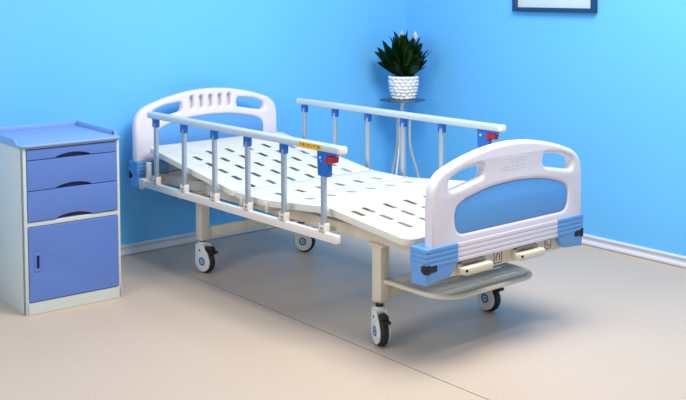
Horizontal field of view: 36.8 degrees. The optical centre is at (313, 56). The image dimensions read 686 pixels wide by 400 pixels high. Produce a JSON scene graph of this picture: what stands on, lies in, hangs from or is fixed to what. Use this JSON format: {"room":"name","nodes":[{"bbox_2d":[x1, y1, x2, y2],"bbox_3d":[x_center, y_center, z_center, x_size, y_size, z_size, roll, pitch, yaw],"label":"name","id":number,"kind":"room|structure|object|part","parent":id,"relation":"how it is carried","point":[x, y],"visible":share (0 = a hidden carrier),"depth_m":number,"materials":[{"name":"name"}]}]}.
{"room":"hospital room","nodes":[
{"label":"hospital room","id":0,"kind":"room"},
{"bbox_2d":[0,0,406,244],"bbox_3d":[-1.807,-0.215,5.029,6.378,2.700,0.120,-3,5,-38],"label":"wall","id":1,"kind":"structure","parent":0,"point":[95,62],"depth_m":5.84,"materials":[{"name":"blue paint"}]},
{"bbox_2d":[121,213,332,255],"bbox_3d":[-1.803,1.110,5.027,6.258,0.058,0.022,-3,5,-38],"label":"baseboard","id":2,"kind":"structure","parent":1,"relation":"attached to","point":[160,243],"depth_m":5.80,"materials":[{"name":"white plastic"}]},
{"bbox_2d":[0,206,685,399],"bbox_3d":[0.014,1.330,2.858,6.378,0.100,5.933,-3,5,-38],"label":"floor","id":3,"kind":"structure","parent":0,"point":[589,322],"depth_m":4.37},
{"bbox_2d":[0,121,121,315],"bbox_3d":[-1.242,0.747,4.906,0.492,0.794,0.512,-3,5,-37],"label":"bedside cabinet","id":4,"kind":"object","parent":3,"relation":"on","point":[60,239],"visible":1,"depth_m":4.72,"materials":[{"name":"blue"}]},
{"bbox_3d":[-1.237,0.925,4.624,0.035,0.088,0.012,-3,5,-37],"label":"door handle","id":5,"kind":"part","parent":4,"relation":"part of","materials":[{"name":"blue"}]},
{"bbox_3d":[-1.186,0.425,4.814,0.434,0.045,0.304,-3,5,-37],"label":"drawer","id":6,"kind":"part","parent":4,"relation":"part of","materials":[{"name":"blue plastic"}]},
{"bbox_3d":[-1.186,0.518,4.821,0.434,0.135,0.304,-3,5,-37],"label":"drawer","id":7,"kind":"part","parent":4,"relation":"part of","materials":[{"name":"blue plastic"}]},
{"bbox_3d":[-1.185,0.656,4.830,0.434,0.136,0.304,-3,5,-37],"label":"drawer","id":8,"kind":"part","parent":4,"relation":"part of","materials":[{"name":"blue plastic"}]},
{"bbox_3d":[-1.104,0.583,4.718,0.180,0.019,0.004,-3,5,-37],"label":"finger pull","id":9,"kind":"part","parent":4,"relation":"part of","materials":[{"name":"blue plastic"}]},
{"bbox_3d":[-1.103,0.723,4.728,0.180,0.019,0.004,-3,5,-37],"label":"finger pull","id":10,"kind":"part","parent":4,"relation":"part of","materials":[{"name":"blue plastic"}]},
{"bbox_3d":[-1.105,0.446,4.709,0.180,0.019,0.004,-3,5,-37],"label":"finger pull","id":11,"kind":"part","parent":4,"relation":"part of","materials":[{"name":"blue plastic"}]},
{"bbox_3d":[-1.097,0.926,4.732,0.434,0.338,0.014,-3,5,-37],"label":"door","id":12,"kind":"part","parent":4,"relation":"part of","materials":[{"name":"blue plastic"}]},
{"bbox_2d":[192,276,488,399],"bbox_3d":[0.878,1.242,3.344,0.012,0.001,4.820,-3,5,-38],"label":"trim","id":13,"kind":"structure","parent":3,"relation":"on","point":[192,276],"depth_m":4.21,"materials":[{"name":"grey"}]},
{"bbox_2d":[129,88,582,345],"bbox_3d":[0.098,0.683,4.971,1.020,0.900,2.242,-3,5,-39],"label":"hospital bed","id":14,"kind":"object","parent":3,"relation":"on","point":[517,207],"visible":1,"depth_m":4.43,"materials":[{"name":"white plastic"}]},
{"bbox_3d":[-0.810,0.491,5.300,0.026,0.310,0.025,-3,5,-39],"label":"post","id":15,"kind":"part","parent":14,"relation":"part of","materials":[{"name":"silver metal"}]},
{"bbox_3d":[-0.640,0.504,5.090,0.026,0.310,0.025,-3,5,-39],"label":"post","id":16,"kind":"part","parent":14,"relation":"part of","materials":[{"name":"silver metal"}]},
{"bbox_3d":[-0.593,0.691,5.193,0.153,0.012,0.032,-3,5,-39],"label":"rail mount","id":17,"kind":"part","parent":14,"relation":"part of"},
{"bbox_3d":[-0.569,0.823,5.295,0.068,0.246,0.090,-3,5,-39],"label":"leg","id":18,"kind":"part","parent":14,"relation":"part of","materials":[{"name":"beige metal"}]},
{"bbox_3d":[-0.592,0.395,5.794,0.944,0.432,0.054,-3,5,-39],"label":"headboard","id":19,"kind":"part","parent":14,"relation":"part of","materials":[{"name":"white plastic"}]},
{"bbox_3d":[-0.581,0.415,5.804,0.715,0.179,0.040,-3,5,-39],"label":"inset panel","id":20,"kind":"part","parent":14,"relation":"part of","materials":[{"name":"blue plastic"}]},
{"bbox_3d":[-0.470,0.518,4.879,0.026,0.310,0.025,-3,5,-39],"label":"post","id":21,"kind":"part","parent":14,"relation":"part of","materials":[{"name":"silver metal"}]},
{"bbox_3d":[-0.360,0.342,4.736,0.043,0.034,1.545,-3,5,-39],"label":"rail","id":22,"kind":"part","parent":14,"relation":"part of","materials":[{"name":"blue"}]},
{"bbox_3d":[-0.299,0.532,4.669,0.026,0.310,0.025,-3,5,-39],"label":"post","id":23,"kind":"part","parent":14,"relation":"part of","materials":[{"name":"silver metal"}]},
{"bbox_3d":[-0.129,0.546,4.458,0.026,0.310,0.025,-3,5,-39],"label":"post","id":24,"kind":"part","parent":14,"relation":"part of","materials":[{"name":"silver metal"}]},
{"bbox_3d":[-0.045,0.445,5.917,0.026,0.310,0.025,-3,5,-39],"label":"post","id":25,"kind":"part","parent":14,"relation":"part of","materials":[{"name":"silver metal"}]},
{"bbox_3d":[0.047,0.640,5.032,0.880,0.032,0.241,-3,5,-39],"label":"seat","id":26,"kind":"part","parent":14,"relation":"part of","materials":[{"name":"white plastic"}]},
{"bbox_3d":[0.042,0.559,4.248,0.026,0.310,0.025,-3,5,-39],"label":"post","id":27,"kind":"part","parent":14,"relation":"part of","materials":[{"name":"silver metal"}]},
{"bbox_3d":[0.078,0.425,4.198,0.031,0.036,0.054,-3,5,-39],"label":"release lever","id":28,"kind":"part","parent":14,"relation":"part of","materials":[{"name":"red plastic"}]},
{"bbox_3d":[0.125,0.458,5.706,0.026,0.310,0.025,-3,5,-39],"label":"post","id":29,"kind":"part","parent":14,"relation":"part of","materials":[{"name":"silver metal"}]},
{"bbox_3d":[0.104,0.717,4.967,0.900,0.120,2.140,-3,5,-39],"label":"bed frame","id":30,"kind":"part","parent":14,"relation":"part of","materials":[{"name":"white metal"}]},
{"bbox_3d":[0.296,0.472,5.495,0.026,0.310,0.025,-3,5,-39],"label":"post","id":31,"kind":"part","parent":14,"relation":"part of","materials":[{"name":"silver metal"}]},
{"bbox_3d":[0.279,0.891,4.247,0.068,0.246,0.090,-3,5,-39],"label":"leg","id":32,"kind":"part","parent":14,"relation":"part of","materials":[{"name":"beige metal"}]},
{"bbox_3d":[0.400,0.296,5.346,0.043,0.034,1.530,-3,5,-39],"label":"rail","id":33,"kind":"part","parent":14,"relation":"part of","materials":[{"name":"white metal"}]},
{"bbox_3d":[0.466,0.486,5.285,0.026,0.310,0.025,-3,5,-39],"label":"post","id":34,"kind":"part","parent":14,"relation":"part of","materials":[{"name":"silver metal"}]},
{"bbox_3d":[0.636,0.499,5.074,0.026,0.310,0.025,-3,5,-39],"label":"post","id":35,"kind":"part","parent":14,"relation":"part of","materials":[{"name":"silver metal"}]},
{"bbox_2d":[383,262,531,299],"bbox_3d":[0.623,0.931,4.282,0.599,0.042,0.370,-3,5,-38],"label":"tray","id":36,"kind":"object","parent":14,"relation":"on","point":[521,274],"depth_m":4.20,"materials":[{"name":"grey metal"}]},
{"bbox_3d":[0.630,0.822,3.994,0.176,0.032,0.036,-3,5,-39],"label":"crank handle","id":37,"kind":"part","parent":14,"relation":"part of","materials":[{"name":"beige plastic"}]},
{"bbox_3d":[0.838,0.380,4.809,0.031,0.036,0.054,-3,5,-39],"label":"release lever","id":38,"kind":"part","parent":14,"relation":"part of","materials":[{"name":"red plastic"}]},
{"bbox_3d":[0.783,0.554,4.138,0.912,0.432,0.054,-3,5,-39],"label":"footboard","id":39,"kind":"part","parent":14,"relation":"part of","materials":[{"name":"white plastic"}]},
{"bbox_3d":[0.794,0.582,4.149,0.690,0.165,0.040,-3,5,-39],"label":"inset panel","id":40,"kind":"part","parent":14,"relation":"part of","materials":[{"name":"blue plastic"}]},
{"bbox_3d":[0.808,0.425,4.119,0.160,0.048,0.003,-3,5,-39],"label":"embossed plate","id":41,"kind":"part","parent":14,"relation":"part of","materials":[{"name":"white plastic"}]},
{"bbox_3d":[0.881,0.806,4.196,0.170,0.032,0.036,-3,5,-39],"label":"crank handle","id":42,"kind":"part","parent":14,"relation":"part of","materials":[{"name":"beige plastic"}]},
{"bbox_2d":[379,97,424,208],"bbox_3d":[0.570,0.645,6.633,0.296,0.742,0.306,-3,5,-38],"label":"side table","id":43,"kind":"object","parent":3,"relation":"on","point":[397,154],"visible":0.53,"depth_m":6.61,"materials":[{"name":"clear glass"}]},
{"bbox_3d":[0.519,0.695,6.715,0.022,0.631,0.119,-3,5,-35],"label":"leg","id":44,"kind":"part","parent":43,"relation":"part of","materials":[{"name":"silver metal"}]},
{"bbox_3d":[0.528,0.707,6.545,0.022,0.631,0.119,2,4,25],"label":"leg","id":45,"kind":"part","parent":43,"relation":"part of","materials":[{"name":"silver metal"}]},
{"bbox_2d":[374,30,429,99],"bbox_3d":[0.576,0.050,6.623,0.368,0.446,0.312,0,4,-1],"label":"potted plant","id":46,"kind":"object","parent":43,"relation":"on","point":[404,59],"visible":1,"depth_m":6.53,"materials":[{"name":"green plant"}]},
{"bbox_3d":[0.579,0.199,6.599,0.199,0.152,0.199,-3,5,-38],"label":"pot","id":47,"kind":"part","parent":46,"relation":"part of","materials":[{"name":"white ceramic"}]},
{"bbox_3d":[0.672,0.700,6.640,0.119,0.631,0.022,0,4,-2],"label":"leg","id":48,"kind":"part","parent":43,"relation":"part of","materials":[{"name":"silver metal"}]},
{"bbox_2d":[407,0,685,255],"bbox_3d":[2.490,-0.209,4.663,0.120,2.700,5.813,-3,5,-38],"label":"wall","id":49,"kind":"structure","parent":0,"point":[607,86],"depth_m":5.82,"materials":[{"name":"blue paint"}]},
{"bbox_2d":[411,203,685,267],"bbox_3d":[2.440,1.112,4.709,0.022,0.058,5.813,-3,5,-38],"label":"baseboard","id":50,"kind":"structure","parent":49,"relation":"attached to","point":[617,246],"depth_m":5.58,"materials":[{"name":"white plastic"}]},
{"bbox_2d":[512,0,597,12],"bbox_3d":[1.381,-0.463,5.911,0.034,0.420,0.585,-3,5,-38],"label":"framed picture","id":51,"kind":"object","parent":49,"relation":"attached to","point":[569,6],"visible":1,"depth_m":5.90,"materials":[{"name":"blue"}]},
{"bbox_3d":[1.389,-0.463,5.918,0.006,0.371,0.536,-3,5,-38],"label":"picture panel","id":52,"kind":"part","parent":51,"relation":"part of","materials":[{"name":"paper"}]}
]}

